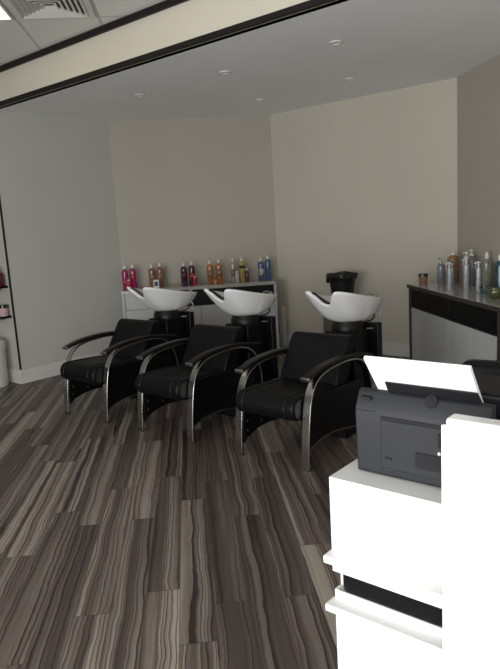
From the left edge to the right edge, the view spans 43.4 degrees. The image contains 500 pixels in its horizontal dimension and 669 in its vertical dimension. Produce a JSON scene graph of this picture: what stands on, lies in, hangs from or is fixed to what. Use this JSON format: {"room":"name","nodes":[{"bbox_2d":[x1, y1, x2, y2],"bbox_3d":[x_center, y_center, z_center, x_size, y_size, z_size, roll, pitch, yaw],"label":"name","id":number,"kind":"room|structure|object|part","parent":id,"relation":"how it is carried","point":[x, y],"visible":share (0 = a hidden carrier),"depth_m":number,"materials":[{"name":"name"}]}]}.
{"room":"salon","nodes":[
{"label":"salon","id":0,"kind":"room"},
{"bbox_2d":[0,110,123,370],"bbox_3d":[-2.064,-0.971,6.961,0.120,2.770,1.452,5,13,39],"label":"wall","id":1,"kind":"structure","parent":0,"point":[57,195],"depth_m":6.82,"materials":[{"name":"grey paint"}]},
{"bbox_2d":[21,352,100,383],"bbox_3d":[-1.933,0.326,7.141,0.020,0.142,1.452,5,13,39],"label":"baseboard","id":2,"kind":"structure","parent":1,"relation":"attached to","point":[53,369],"depth_m":6.79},
{"bbox_2d":[0,0,164,65],"bbox_3d":[-1.335,-1.874,1.661,11.000,0.080,5.460,5,13,39],"label":"ceiling","id":3,"kind":"structure","parent":0,"point":[18,38],"depth_m":4.86,"materials":[{"name":"tile"}]},
{"bbox_2d":[0,2,13,20],"bbox_3d":[-1.993,-2.249,4.311,0.580,0.012,0.580,-4,10,-5],"label":"ceiling light panel","id":4,"kind":"object","parent":3,"relation":"attached to","point":[5,15],"visible":1,"depth_m":4.51,"materials":[{"name":"white plastic"}]},
{"bbox_2d":[0,7,9,18],"bbox_3d":[-1.994,-2.252,4.311,0.540,0.006,0.540,-4,10,-5],"label":"diffuser","id":5,"kind":"object","parent":4,"relation":"attached to","point":[4,14],"depth_m":4.49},
{"bbox_2d":[2,0,95,19],"bbox_3d":[-1.397,-2.290,4.365,0.570,0.020,0.570,-4,10,-5],"label":"ceiling vent","id":6,"kind":"object","parent":3,"relation":"in","point":[21,9],"visible":1,"depth_m":4.44,"materials":[{"name":"white metal"}]},
{"bbox_2d":[0,0,347,368],"bbox_3d":[0.482,-0.773,3.998,10.800,3.097,0.120,5,13,39],"label":"wall","id":7,"kind":"structure","parent":0,"point":[190,19],"depth_m":4.76,"materials":[{"name":"beige paint"}]},
{"bbox_2d":[0,315,11,319],"bbox_3d":[-2.850,-0.193,6.764,0.900,0.050,0.100,5,13,39],"label":"wall shelf","id":8,"kind":"object","parent":7,"relation":"attached to","point":[9,316],"visible":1,"depth_m":6.48,"materials":[{"name":"black laminate"}]},
{"bbox_2d":[0,304,8,316],"bbox_3d":[-2.549,-0.250,6.494,0.094,0.118,0.094,5,13,39],"label":"jar","id":9,"kind":"object","parent":8,"relation":"on","point":[3,307],"visible":1,"depth_m":6.46,"materials":[{"name":"pink plastic"}]},
{"bbox_3d":[-2.552,-0.291,6.486,0.094,0.033,0.094,5,13,39],"label":"lid","id":10,"kind":"part","parent":9,"relation":"part of","materials":[{"name":"plastic"}]},
{"bbox_2d":[0,198,21,369],"bbox_3d":[-2.484,-0.913,6.367,0.020,2.608,0.015,5,13,39],"label":"trim","id":11,"kind":"structure","parent":7,"relation":"attached to","point":[1,214],"depth_m":6.43,"materials":[{"name":"black metal"}]},
{"bbox_2d":[7,368,22,383],"bbox_3d":[-3.021,0.399,7.092,1.629,0.142,0.020,5,13,39],"label":"baseboard","id":12,"kind":"structure","parent":7,"relation":"attached to","point":[15,376],"depth_m":6.65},
{"bbox_2d":[0,0,188,72],"bbox_3d":[0.345,-2.260,3.680,10.800,0.048,0.030,5,13,39],"label":"trim","id":13,"kind":"structure","parent":7,"relation":"attached to","point":[166,4],"depth_m":4.94,"materials":[{"name":"black metal"}]},
{"bbox_2d":[0,0,335,106],"bbox_3d":[0.369,-1.970,3.739,10.800,0.038,0.034,5,13,39],"label":"trim","id":14,"kind":"structure","parent":7,"relation":"attached to","point":[309,4],"depth_m":4.42,"materials":[{"name":"black metal"}]},
{"bbox_3d":[-2.869,-0.498,6.711,0.900,0.050,0.100,5,13,39],"label":"wall shelf","id":15,"kind":"object","parent":7,"relation":"attached to","visible":0},
{"bbox_2d":[0,272,4,285],"bbox_3d":[-2.574,-0.593,6.437,0.092,0.196,0.092,5,13,39],"label":"bottle","id":16,"kind":"object","parent":15,"relation":"on","point":[2,283],"visible":1,"depth_m":6.42,"materials":[{"name":"red plastic"}]},
{"bbox_2d":[108,115,279,333],"bbox_3d":[-0.628,-1.170,7.615,1.928,2.770,0.120,-4,10,-5],"label":"wall","id":17,"kind":"structure","parent":0,"point":[198,191],"depth_m":7.47,"materials":[{"name":"beige paint"}]},
{"bbox_2d":[0,345,409,668],"bbox_3d":[-0.241,1.007,3.293,11.000,0.080,8.338,5,13,39],"label":"floor","id":18,"kind":"structure","parent":0,"point":[122,546],"depth_m":3.11,"materials":[{"name":"wood"}]},
{"bbox_2d":[0,339,8,387],"bbox_3d":[-2.679,0.292,6.532,0.300,0.505,0.300,5,13,39],"label":"pedal bin","id":19,"kind":"object","parent":18,"relation":"on","point":[4,381],"visible":1,"depth_m":6.49,"materials":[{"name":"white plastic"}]},
{"bbox_3d":[-2.691,0.095,6.497,0.300,0.105,0.300,5,13,39],"label":"lid","id":20,"kind":"part","parent":19,"relation":"part of","materials":[{"name":"white plastic"}]},
{"bbox_2d":[60,287,196,422],"bbox_3d":[-0.993,0.083,5.644,0.594,1.022,1.412,5,13,39],"label":"chair","id":21,"kind":"object","parent":18,"relation":"on","point":[116,370],"visible":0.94,"depth_m":5.46,"materials":[{"name":"black leather"}]},
{"bbox_3d":[-1.326,0.361,5.653,0.022,0.359,0.733,5,13,39],"label":"panel","id":22,"kind":"part","parent":21,"relation":"part of","materials":[{"name":"black laminate"}]},
{"bbox_3d":[-1.332,0.023,5.641,0.062,0.076,0.796,5,13,39],"label":"armrest","id":23,"kind":"part","parent":21,"relation":"part of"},
{"bbox_3d":[-1.334,0.313,5.674,0.055,0.600,0.831,5,13,39],"label":"arm frame","id":24,"kind":"part","parent":21,"relation":"part of","materials":[{"name":"silver metal"}]},
{"bbox_3d":[-1.216,0.275,5.392,0.464,0.157,0.670,5,13,39],"label":"seat","id":25,"kind":"part","parent":21,"relation":"part of","materials":[{"name":"black leather"}]},
{"bbox_3d":[-0.931,0.535,5.361,0.012,0.078,0.736,5,13,39],"label":"edge trim","id":26,"kind":"part","parent":21,"relation":"part of","materials":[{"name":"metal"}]},
{"bbox_3d":[-1.041,0.041,5.582,0.474,0.327,0.258,5,13,39],"label":"backrest","id":27,"kind":"part","parent":21,"relation":"part of","materials":[{"name":"black leather"}]},
{"bbox_3d":[-0.947,0.392,5.344,0.022,0.359,0.733,5,13,39],"label":"panel","id":28,"kind":"part","parent":21,"relation":"part of","materials":[{"name":"black leather"}]},
{"bbox_3d":[-0.925,0.057,5.309,0.062,0.076,0.796,5,13,39],"label":"armrest","id":29,"kind":"part","parent":21,"relation":"part of","materials":[{"name":"black leather"}]},
{"bbox_3d":[-0.920,0.347,5.337,0.055,0.600,0.831,5,13,39],"label":"arm frame","id":30,"kind":"part","parent":21,"relation":"part of","materials":[{"name":"silver metal"}]},
{"bbox_2d":[127,287,196,316],"bbox_3d":[-0.788,-0.316,5.856,0.450,0.332,0.698,5,13,39],"label":"basin","id":31,"kind":"object","parent":21,"relation":"in","point":[164,302],"depth_m":5.69,"materials":[{"name":"ceramic"}]},
{"bbox_3d":[-0.669,0.138,6.048,0.380,0.738,0.060,5,13,39],"label":"panel","id":32,"kind":"part","parent":21,"relation":"part of","materials":[{"name":"black laminate"}]},
{"bbox_2d":[121,279,279,347],"bbox_3d":[-0.577,-0.174,7.498,1.790,0.845,0.404,-4,10,-5],"label":"cabinet","id":33,"kind":"object","parent":18,"relation":"on","point":[206,311],"depth_m":7.30,"materials":[{"name":"grey laminate"}]},
{"bbox_3d":[-1.451,-0.096,7.431,0.030,0.817,0.386,-4,10,-5],"label":"panel","id":34,"kind":"part","parent":33,"relation":"part of","materials":[{"name":"grey laminate"}]},
{"bbox_2d":[122,266,127,288],"bbox_3d":[-1.468,-0.671,7.380,0.072,0.277,0.074,-4,10,-5],"label":"shampoo bottle","id":35,"kind":"object","parent":33,"relation":"on","point":[124,271],"visible":0.94,"depth_m":7.35,"materials":[{"name":"pink plastic"}]},
{"bbox_2d":[126,280,131,289],"bbox_3d":[-1.411,-0.583,7.330,0.060,0.115,0.060,-4,10,-5],"label":"bottle","id":36,"kind":"object","parent":33,"relation":"on","point":[129,283],"visible":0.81,"depth_m":7.31,"materials":[{"name":"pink plastic"}]},
{"bbox_2d":[129,264,136,287],"bbox_3d":[-1.376,-0.682,7.388,0.076,0.285,0.078,-4,10,-5],"label":"shampoo bottle","id":37,"kind":"object","parent":33,"relation":"on","point":[132,271],"visible":0.89,"depth_m":7.36,"materials":[{"name":"pink plastic"}]},
{"bbox_3d":[-1.201,-0.019,7.299,0.428,0.551,0.020,-4,10,-5],"label":"door","id":38,"kind":"part","parent":33,"relation":"part of","materials":[{"name":"grey laminate"}]},
{"bbox_2d":[148,264,155,287],"bbox_3d":[-1.157,-0.692,7.408,0.076,0.272,0.078,-4,10,-5],"label":"shampoo bottle","id":39,"kind":"object","parent":33,"relation":"on","point":[151,271],"visible":0.89,"depth_m":7.38,"materials":[{"name":"brown plastic"}]},
{"bbox_2d":[153,280,158,287],"bbox_3d":[-1.095,-0.592,7.335,0.064,0.094,0.060,-4,10,-5],"label":"price card","id":40,"kind":"object","parent":33,"relation":"on","point":[155,282],"visible":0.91,"depth_m":7.32,"materials":[{"name":"paper"}]},
{"bbox_2d":[156,263,163,286],"bbox_3d":[-1.063,-0.703,7.416,0.080,0.280,0.082,-4,10,-5],"label":"shampoo bottle","id":41,"kind":"object","parent":33,"relation":"on","point":[159,270],"visible":0.97,"depth_m":7.39,"materials":[{"name":"brown plastic"}]},
{"bbox_2d":[180,263,187,285],"bbox_3d":[-0.783,-0.717,7.442,0.076,0.267,0.078,-4,10,-5],"label":"shampoo bottle","id":42,"kind":"object","parent":33,"relation":"on","point":[184,280],"visible":1,"depth_m":7.42,"materials":[{"name":"purple plastic"}]},
{"bbox_3d":[-0.771,-0.051,7.337,0.428,0.551,0.020,-4,10,-5],"label":"door","id":43,"kind":"part","parent":33,"relation":"part of","materials":[{"name":"grey laminate"}]},
{"bbox_2d":[188,262,194,284],"bbox_3d":[-0.689,-0.728,7.450,0.076,0.274,0.078,-4,10,-5],"label":"shampoo bottle","id":44,"kind":"object","parent":33,"relation":"on","point":[191,268],"visible":0.94,"depth_m":7.42,"materials":[{"name":"red plastic"}]},
{"bbox_2d":[193,276,197,284],"bbox_3d":[-0.648,-0.636,7.399,0.052,0.105,0.052,-4,10,-5],"label":"bottle","id":45,"kind":"object","parent":33,"relation":"on","point":[194,277],"visible":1,"depth_m":7.38,"materials":[{"name":"red plastic"}]},
{"bbox_3d":[-0.785,-0.422,7.276,0.711,0.189,0.020,-4,10,-5],"label":"drawer","id":46,"kind":"part","parent":33,"relation":"part of","materials":[{"name":"black laminate"}]},
{"bbox_2d":[121,279,274,291],"bbox_3d":[-0.601,-0.576,7.431,1.790,0.028,0.398,-4,10,-5],"label":"countertop","id":47,"kind":"structure","parent":33,"relation":"on","point":[256,280],"depth_m":7.38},
{"bbox_2d":[207,260,212,283],"bbox_3d":[-0.476,-0.744,7.469,0.072,0.274,0.074,-4,10,-5],"label":"shampoo bottle","id":48,"kind":"object","parent":33,"relation":"on","point":[209,266],"visible":0.98,"depth_m":7.44,"materials":[{"name":"orange plastic"}]},
{"bbox_2d":[212,278,218,283],"bbox_3d":[-0.409,-0.633,7.434,0.080,0.060,0.080,-4,10,-5],"label":"bottle","id":49,"kind":"object","parent":33,"relation":"on","point":[215,280],"visible":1,"depth_m":7.40,"materials":[{"name":"orange plastic"}]},
{"bbox_3d":[-0.342,-0.083,7.375,0.428,0.551,0.020,-4,10,-5],"label":"door","id":50,"kind":"part","parent":33,"relation":"part of","materials":[{"name":"grey laminate"}]},
{"bbox_2d":[215,259,222,282],"bbox_3d":[-0.370,-0.755,7.478,0.076,0.280,0.078,-4,10,-5],"label":"shampoo bottle","id":51,"kind":"object","parent":33,"relation":"on","point":[218,266],"visible":0.96,"depth_m":7.45,"materials":[{"name":"orange plastic"}]},
{"bbox_2d":[230,258,235,281],"bbox_3d":[-0.203,-0.768,7.493,0.060,0.282,0.062,-4,10,-5],"label":"shampoo bottle","id":52,"kind":"object","parent":33,"relation":"on","point":[232,264],"visible":0.98,"depth_m":7.47,"materials":[{"name":"white plastic"}]},
{"bbox_2d":[235,271,239,281],"bbox_3d":[-0.153,-0.687,7.451,0.052,0.130,0.052,-4,10,-5],"label":"bottle","id":53,"kind":"object","parent":33,"relation":"on","point":[236,272],"visible":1,"depth_m":7.43,"materials":[{"name":"white plastic"}]},
{"bbox_2d":[238,258,244,281],"bbox_3d":[-0.096,-0.776,7.502,0.080,0.282,0.082,-4,10,-5],"label":"shampoo bottle","id":54,"kind":"object","parent":33,"relation":"on","point":[241,265],"visible":0.99,"depth_m":7.47,"materials":[{"name":"yellow plastic"}]},
{"bbox_3d":[-0.074,-0.475,7.340,0.711,0.189,0.020,-4,10,-5],"label":"drawer","id":55,"kind":"part","parent":33,"relation":"part of","materials":[{"name":"black laminate"}]},
{"bbox_2d":[245,269,248,281],"bbox_3d":[-0.035,-0.707,7.470,0.044,0.150,0.044,-4,10,-5],"label":"bottle","id":56,"kind":"object","parent":33,"relation":"on","point":[246,270],"visible":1,"depth_m":7.46,"materials":[{"name":"purple plastic"}]},
{"bbox_2d":[258,258,264,279],"bbox_3d":[0.132,-0.786,7.524,0.072,0.267,0.074,-4,10,-5],"label":"shampoo bottle","id":57,"kind":"object","parent":33,"relation":"on","point":[260,263],"visible":1,"depth_m":7.50,"materials":[{"name":"blue plastic"}]},
{"bbox_3d":[0.088,-0.116,7.414,0.428,0.551,0.020,-4,10,-5],"label":"door","id":58,"kind":"part","parent":33,"relation":"part of","materials":[{"name":"grey laminate"}]},
{"bbox_2d":[265,256,271,279],"bbox_3d":[0.216,-0.802,7.530,0.072,0.287,0.072,-4,10,-5],"label":"shampoo bottle","id":59,"kind":"object","parent":33,"relation":"on","point":[267,261],"visible":1,"depth_m":7.51,"materials":[{"name":"blue plastic"}]},
{"bbox_3d":[0.297,-0.227,7.587,0.030,0.817,0.386,-4,10,-5],"label":"panel","id":60,"kind":"part","parent":33,"relation":"part of","materials":[{"name":"grey laminate"}]},
{"bbox_2d":[135,288,278,443],"bbox_3d":[-0.252,0.144,5.039,0.594,1.022,1.412,5,13,39],"label":"chair","id":61,"kind":"object","parent":18,"relation":"on","point":[206,377],"visible":0.95,"depth_m":4.84,"materials":[{"name":"black leather"}]},
{"bbox_3d":[-0.593,0.374,5.069,0.055,0.600,0.831,5,13,39],"label":"arm frame","id":62,"kind":"part","parent":61,"relation":"part of","materials":[{"name":"silver metal"}]},
{"bbox_3d":[-0.591,0.084,5.035,0.062,0.076,0.796,5,13,39],"label":"armrest","id":63,"kind":"part","parent":61,"relation":"part of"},
{"bbox_3d":[-0.585,0.422,5.048,0.022,0.359,0.733,5,13,39],"label":"panel","id":64,"kind":"part","parent":61,"relation":"part of","materials":[{"name":"black leather"}]},
{"bbox_3d":[-0.474,0.336,4.787,0.464,0.157,0.670,5,13,39],"label":"seat","id":65,"kind":"part","parent":61,"relation":"part of","materials":[{"name":"black leather"}]},
{"bbox_3d":[-0.299,0.102,4.977,0.474,0.327,0.258,5,13,39],"label":"backrest","id":66,"kind":"part","parent":61,"relation":"part of","materials":[{"name":"black leather"}]},
{"bbox_3d":[-0.190,0.596,4.756,0.012,0.078,0.736,5,13,39],"label":"edge trim","id":67,"kind":"part","parent":61,"relation":"part of","materials":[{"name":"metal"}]},
{"bbox_3d":[-0.206,0.454,4.739,0.022,0.359,0.733,5,13,39],"label":"panel","id":68,"kind":"part","parent":61,"relation":"part of","materials":[{"name":"black leather"}]},
{"bbox_3d":[-0.184,0.118,4.703,0.062,0.076,0.796,5,13,39],"label":"armrest","id":69,"kind":"part","parent":61,"relation":"part of","materials":[{"name":"black leather"}]},
{"bbox_3d":[-0.179,0.408,4.731,0.055,0.600,0.831,5,13,39],"label":"arm frame","id":70,"kind":"part","parent":61,"relation":"part of","materials":[{"name":"silver metal"}]},
{"bbox_2d":[204,288,277,321],"bbox_3d":[-0.046,-0.255,5.250,0.450,0.332,0.698,5,13,39],"label":"basin","id":71,"kind":"object","parent":61,"relation":"in","point":[244,306],"depth_m":5.08,"materials":[{"name":"ceramic"}]},
{"bbox_3d":[0.073,0.199,5.442,0.380,0.738,0.060,5,13,39],"label":"panel","id":72,"kind":"part","parent":61,"relation":"part of","materials":[{"name":"black laminate"}]},
{"bbox_2d":[279,306,287,346],"bbox_3d":[0.409,-0.099,7.736,0.055,0.500,0.076,5,13,39],"label":"box","id":73,"kind":"object","parent":18,"relation":"on","point":[282,309],"visible":0.99,"depth_m":7.71,"materials":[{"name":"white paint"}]},
{"bbox_2d":[235,291,382,471],"bbox_3d":[0.512,0.207,4.416,0.594,1.022,1.412,5,13,39],"label":"chair","id":74,"kind":"object","parent":18,"relation":"on","point":[321,379],"visible":0.99,"depth_m":4.22,"materials":[{"name":"black leather"}]},
{"bbox_3d":[0.171,0.437,4.446,0.055,0.600,0.831,5,13,39],"label":"arm frame","id":75,"kind":"part","parent":74,"relation":"part of","materials":[{"name":"silver metal"}]},
{"bbox_3d":[0.179,0.485,4.424,0.022,0.359,0.733,5,13,39],"label":"panel","id":76,"kind":"part","parent":74,"relation":"part of","materials":[{"name":"black leather"}]},
{"bbox_3d":[0.173,0.147,4.412,0.062,0.076,0.796,5,13,39],"label":"armrest","id":77,"kind":"part","parent":74,"relation":"part of","materials":[{"name":"leather"}]},
{"bbox_3d":[0.290,0.399,4.163,0.464,0.157,0.670,5,13,39],"label":"seat","id":78,"kind":"part","parent":74,"relation":"part of","materials":[{"name":"black leather"}]},
{"bbox_3d":[0.464,0.165,4.353,0.474,0.327,0.258,5,13,39],"label":"backrest","id":79,"kind":"part","parent":74,"relation":"part of","materials":[{"name":"black leather"}]},
{"bbox_3d":[0.558,0.516,4.115,0.022,0.359,0.733,5,13,39],"label":"panel","id":80,"kind":"part","parent":74,"relation":"part of","materials":[{"name":"black leather"}]},
{"bbox_3d":[0.574,0.659,4.132,0.012,0.078,0.736,5,13,39],"label":"edge trim","id":81,"kind":"part","parent":74,"relation":"part of","materials":[{"name":"metal"}]},
{"bbox_3d":[0.585,0.471,4.108,0.055,0.600,0.831,5,13,39],"label":"arm frame","id":82,"kind":"part","parent":74,"relation":"part of","materials":[{"name":"silver metal"}]},
{"bbox_3d":[0.580,0.181,4.080,0.062,0.076,0.796,5,13,39],"label":"armrest","id":83,"kind":"part","parent":74,"relation":"part of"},
{"bbox_2d":[305,291,382,328],"bbox_3d":[0.717,-0.192,4.627,0.450,0.332,0.698,5,13,39],"label":"basin","id":84,"kind":"object","parent":74,"relation":"in","point":[346,310],"depth_m":4.45,"materials":[{"name":"ceramic"}]},
{"bbox_3d":[0.837,0.262,4.819,0.380,0.738,0.060,5,13,39],"label":"panel","id":85,"kind":"part","parent":74,"relation":"part of","materials":[{"name":"black laminate"}]},
{"bbox_2d":[323,316,332,332],"bbox_3d":[1.004,-0.024,6.928,0.275,0.560,0.280,5,13,39],"label":"stand","id":86,"kind":"object","parent":18,"relation":"on","point":[327,323],"visible":0.02,"depth_m":6.86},
{"bbox_2d":[326,271,357,293],"bbox_3d":[1.002,-0.476,6.766,0.350,0.386,0.344,5,13,39],"label":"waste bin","id":87,"kind":"object","parent":86,"relation":"on","point":[343,281],"visible":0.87,"depth_m":6.64,"materials":[{"name":"black plastic"}]},
{"bbox_2d":[323,459,442,668],"bbox_3d":[0.907,0.799,1.695,1.335,0.742,0.519,5,13,39],"label":"base cabinet","id":88,"kind":"object","parent":18,"relation":"on","point":[386,531],"visible":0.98,"depth_m":1.82,"materials":[{"name":"white laminate"}]},
{"bbox_3d":[0.771,0.619,1.506,1.331,0.307,0.030,5,13,39],"label":"drawer","id":89,"kind":"part","parent":88,"relation":"part of","materials":[{"name":"white laminate"}]},
{"bbox_2d":[335,459,441,498],"bbox_3d":[0.912,0.443,1.662,1.331,0.030,0.443,5,13,39],"label":"countertop","id":90,"kind":"structure","parent":88,"relation":"on","point":[351,470],"depth_m":1.83,"materials":[{"name":"white laminate"}]},
{"bbox_2d":[355,373,499,487],"bbox_3d":[0.574,0.261,1.888,0.403,0.290,0.337,5,13,39],"label":"printer","id":91,"kind":"object","parent":90,"relation":"on","point":[398,427],"visible":0.71,"depth_m":1.79,"materials":[{"name":"grey plastic"}]},
{"bbox_2d":[360,395,371,400],"bbox_3d":[0.349,0.188,1.871,0.032,0.010,0.024,5,13,39],"label":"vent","id":92,"kind":"object","parent":91,"relation":"attached to","point":[362,397],"depth_m":1.86,"materials":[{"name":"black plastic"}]},
{"bbox_2d":[363,356,483,402],"bbox_3d":[0.478,0.129,1.743,0.306,0.136,0.106,5,13,39],"label":"paper stack","id":93,"kind":"object","parent":91,"relation":"in","point":[458,377],"visible":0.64,"depth_m":1.71,"materials":[{"name":"white paper"}]},
{"bbox_3d":[0.521,0.360,1.745,0.125,0.046,0.013,5,13,39],"label":"rating plate","id":94,"kind":"part","parent":91,"relation":"part of","materials":[{"name":"black plastic"}]},
{"bbox_3d":[0.792,0.976,1.569,1.323,0.300,0.030,5,13,39],"label":"drawer","id":95,"kind":"part","parent":88,"relation":"part of","materials":[{"name":"white laminate"}]},
{"bbox_2d":[407,280,499,364],"bbox_3d":[1.922,0.056,5.321,0.550,0.845,1.860,-4,10,-5],"label":"counter","id":96,"kind":"object","parent":18,"relation":"on","point":[459,324],"depth_m":5.26,"materials":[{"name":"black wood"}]},
{"bbox_3d":[1.840,-0.082,6.222,0.532,0.817,0.030,-4,10,-5],"label":"panel","id":97,"kind":"part","parent":96,"relation":"part of","materials":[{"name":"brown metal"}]},
{"bbox_3d":[1.628,0.042,5.982,0.020,0.551,0.434,-4,10,-5],"label":"door","id":98,"kind":"part","parent":96,"relation":"part of","materials":[{"name":"grey laminate"}]},
{"bbox_2d":[418,273,427,283],"bbox_3d":[1.669,-0.538,6.052,0.092,0.102,0.092,-4,10,-5],"label":"jar","id":99,"kind":"object","parent":96,"relation":"on","point":[423,277],"visible":1,"depth_m":6.02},
{"bbox_3d":[1.631,-0.292,5.703,0.020,0.189,0.874,-4,10,-5],"label":"drawer","id":100,"kind":"part","parent":96,"relation":"part of","materials":[{"name":"black laminate"}]},
{"bbox_3d":[1.672,0.114,5.552,0.020,0.551,0.434,-4,10,-5],"label":"door","id":101,"kind":"part","parent":96,"relation":"part of","materials":[{"name":"grey laminate"}]},
{"bbox_2d":[437,258,444,282],"bbox_3d":[1.854,-0.626,6.096,0.075,0.240,0.072,-4,10,-5],"label":"pump dispenser","id":102,"kind":"object","parent":96,"relation":"on","point":[440,267],"visible":1,"depth_m":6.08,"materials":[{"name":"metal"}]},
{"bbox_2d":[445,262,450,289],"bbox_3d":[1.725,-0.512,5.470,0.060,0.244,0.035,-4,10,-5],"label":"spray bottle","id":103,"kind":"object","parent":96,"relation":"on","point":[449,263],"visible":1,"depth_m":5.46,"materials":[{"name":"white plastic"}]},
{"bbox_2d":[449,261,454,284],"bbox_3d":[1.881,-0.579,5.862,0.069,0.224,0.052,-4,10,-5],"label":"spray bottle","id":104,"kind":"object","parent":96,"relation":"on","point":[452,267],"visible":0.8,"depth_m":5.84,"materials":[{"name":"metal"}]},
{"bbox_2d":[447,249,458,281],"bbox_3d":[1.960,-0.665,6.059,0.114,0.317,0.113,-4,10,-5],"label":"pump bottle","id":105,"kind":"object","parent":96,"relation":"on","point":[453,257],"visible":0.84,"depth_m":6.02,"materials":[{"name":"brown plastic"}]},
{"bbox_2d":[408,280,499,306],"bbox_3d":[1.901,-0.346,5.252,0.544,0.028,1.860,-4,10,-5],"label":"countertop","id":106,"kind":"structure","parent":96,"relation":"on","point":[457,290],"depth_m":5.33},
{"bbox_3d":[1.716,0.186,5.121,0.020,0.551,0.434,-4,10,-5],"label":"door","id":107,"kind":"part","parent":96,"relation":"part of","materials":[{"name":"grey laminate"}]},
{"bbox_2d":[462,258,468,287],"bbox_3d":[1.892,-0.541,5.524,0.065,0.264,0.044,-4,10,-5],"label":"spray bottle","id":108,"kind":"object","parent":96,"relation":"on","point":[466,266],"visible":1,"depth_m":5.51,"materials":[{"name":"white plastic"}]},
{"bbox_2d":[461,252,471,285],"bbox_3d":[1.964,-0.596,5.695,0.088,0.305,0.088,-4,10,-5],"label":"pump bottle","id":109,"kind":"object","parent":96,"relation":"on","point":[469,262],"visible":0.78,"depth_m":5.67,"materials":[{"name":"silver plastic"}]},
{"bbox_2d":[468,249,476,283],"bbox_3d":[2.052,-0.628,5.811,0.096,0.317,0.096,-4,10,-5],"label":"pump bottle","id":110,"kind":"object","parent":96,"relation":"on","point":[472,257],"visible":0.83,"depth_m":5.77,"materials":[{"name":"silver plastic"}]},
{"bbox_3d":[1.719,-0.148,4.842,0.020,0.189,0.874,-4,10,-5],"label":"drawer","id":111,"kind":"part","parent":96,"relation":"part of","materials":[{"name":"black laminate"}]},
{"bbox_2d":[474,261,480,291],"bbox_3d":[1.891,-0.485,5.227,0.061,0.254,0.036,-4,10,-5],"label":"spray bottle","id":112,"kind":"object","parent":96,"relation":"on","point":[478,269],"visible":0.98,"depth_m":5.22,"materials":[{"name":"white plastic"}]},
{"bbox_3d":[1.760,0.259,4.691,0.020,0.551,0.434,-4,10,-5],"label":"door","id":113,"kind":"part","parent":96,"relation":"part of","materials":[{"name":"grey laminate"}]},
{"bbox_2d":[479,285,490,293],"bbox_3d":[1.913,-0.367,5.106,0.088,0.062,0.088,-4,10,-5],"label":"jar","id":114,"kind":"object","parent":96,"relation":"on","point":[483,288],"visible":0.77,"depth_m":5.08,"materials":[{"name":"teal plastic"}]},
{"bbox_3d":[1.911,-0.389,5.103,0.088,0.019,0.088,-4,10,-5],"label":"lid","id":115,"kind":"part","parent":114,"relation":"part of","materials":[{"name":"plastic"}]},
{"bbox_2d":[481,252,491,286],"bbox_3d":[2.082,-0.572,5.517,0.088,0.305,0.088,-4,10,-5],"label":"bottle","id":116,"kind":"object","parent":96,"relation":"on","point":[486,279],"visible":0.85,"depth_m":5.49,"materials":[{"name":"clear plastic"}]},
{"bbox_2d":[486,287,499,298],"bbox_3d":[1.857,-0.314,4.753,0.136,0.084,0.136,-4,10,-5],"label":"glass bowl","id":117,"kind":"object","parent":96,"relation":"on","point":[491,292],"visible":1,"depth_m":4.71,"materials":[{"name":"green glass"}]},
{"bbox_2d":[494,254,499,286],"bbox_3d":[2.074,-0.514,5.200,0.100,0.300,0.100,-4,10,-5],"label":"bottle","id":118,"kind":"object","parent":96,"relation":"on","point":[497,264],"visible":0.8,"depth_m":5.17,"materials":[{"name":"teal plastic"}]},
{"bbox_3d":[2.021,0.216,4.449,0.532,0.817,0.075,-4,10,-5],"label":"panel","id":119,"kind":"part","parent":96,"relation":"part of","materials":[{"name":"wood"}]},
{"bbox_2d":[441,414,499,668],"bbox_3d":[0.878,0.727,1.318,0.957,1.016,0.058,5,13,39],"label":"panel","id":120,"kind":"object","parent":18,"relation":"on","point":[470,445],"visible":1,"depth_m":1.52,"materials":[{"name":"white laminate"}]},
{"bbox_2d":[461,359,499,375],"bbox_3d":[1.099,0.576,2.620,0.574,0.842,0.561,3,12,31],"label":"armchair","id":121,"kind":"object","parent":18,"relation":"on","point":[486,367],"visible":0.11,"depth_m":2.76,"materials":[{"name":"black plastic"}]},
{"bbox_3d":[1.195,0.292,2.759,0.540,0.342,0.090,3,12,31],"label":"backrest","id":122,"kind":"part","parent":121,"relation":"part of","materials":[{"name":"black plastic"}]},
{"bbox_2d":[0,0,499,121],"bbox_3d":[0.847,-2.295,5.249,6.673,0.080,2.888,5,13,39],"label":"ceiling","id":123,"kind":"structure","parent":0,"point":[290,64],"depth_m":5.16,"materials":[{"name":"white paint"}]},
{"bbox_2d":[219,71,230,73],"bbox_3d":[-0.208,-2.185,5.235,0.100,0.011,0.100,5,13,39],"label":"recessed light","id":124,"kind":"object","parent":123,"relation":"in","point":[220,72],"visible":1,"depth_m":5.22,"materials":[{"name":"white metal"}]},
{"bbox_2d":[329,40,342,44],"bbox_3d":[0.623,-2.115,4.548,0.100,0.011,0.100,5,13,39],"label":"recessed light","id":125,"kind":"object","parent":123,"relation":"in","point":[334,42],"visible":1,"depth_m":4.54,"materials":[{"name":"white metal"}]},
{"bbox_2d":[344,77,354,80],"bbox_3d":[0.913,-2.342,5.759,0.100,0.011,0.100,5,13,39],"label":"recessed light","id":126,"kind":"object","parent":123,"relation":"in","point":[350,78],"visible":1,"depth_m":5.74,"materials":[{"name":"white metal"}]},
{"bbox_2d":[270,78,456,343],"bbox_3d":[1.224,-1.169,6.975,2.250,2.770,0.120,5,13,39],"label":"wall","id":127,"kind":"structure","parent":0,"point":[366,186],"depth_m":6.81,"materials":[{"name":"beige paint"}]},
{"bbox_2d":[287,334,409,356],"bbox_3d":[1.256,0.135,7.147,2.230,0.142,0.020,5,13,39],"label":"baseboard","id":128,"kind":"structure","parent":127,"relation":"attached to","point":[393,349],"depth_m":6.87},
{"bbox_2d":[457,54,499,286],"bbox_3d":[2.312,-0.767,4.291,0.120,2.770,3.943,-4,10,-5],"label":"wall","id":129,"kind":"structure","parent":0,"point":[478,89],"depth_m":5.67,"materials":[{"name":"beige paint"}]}
]}

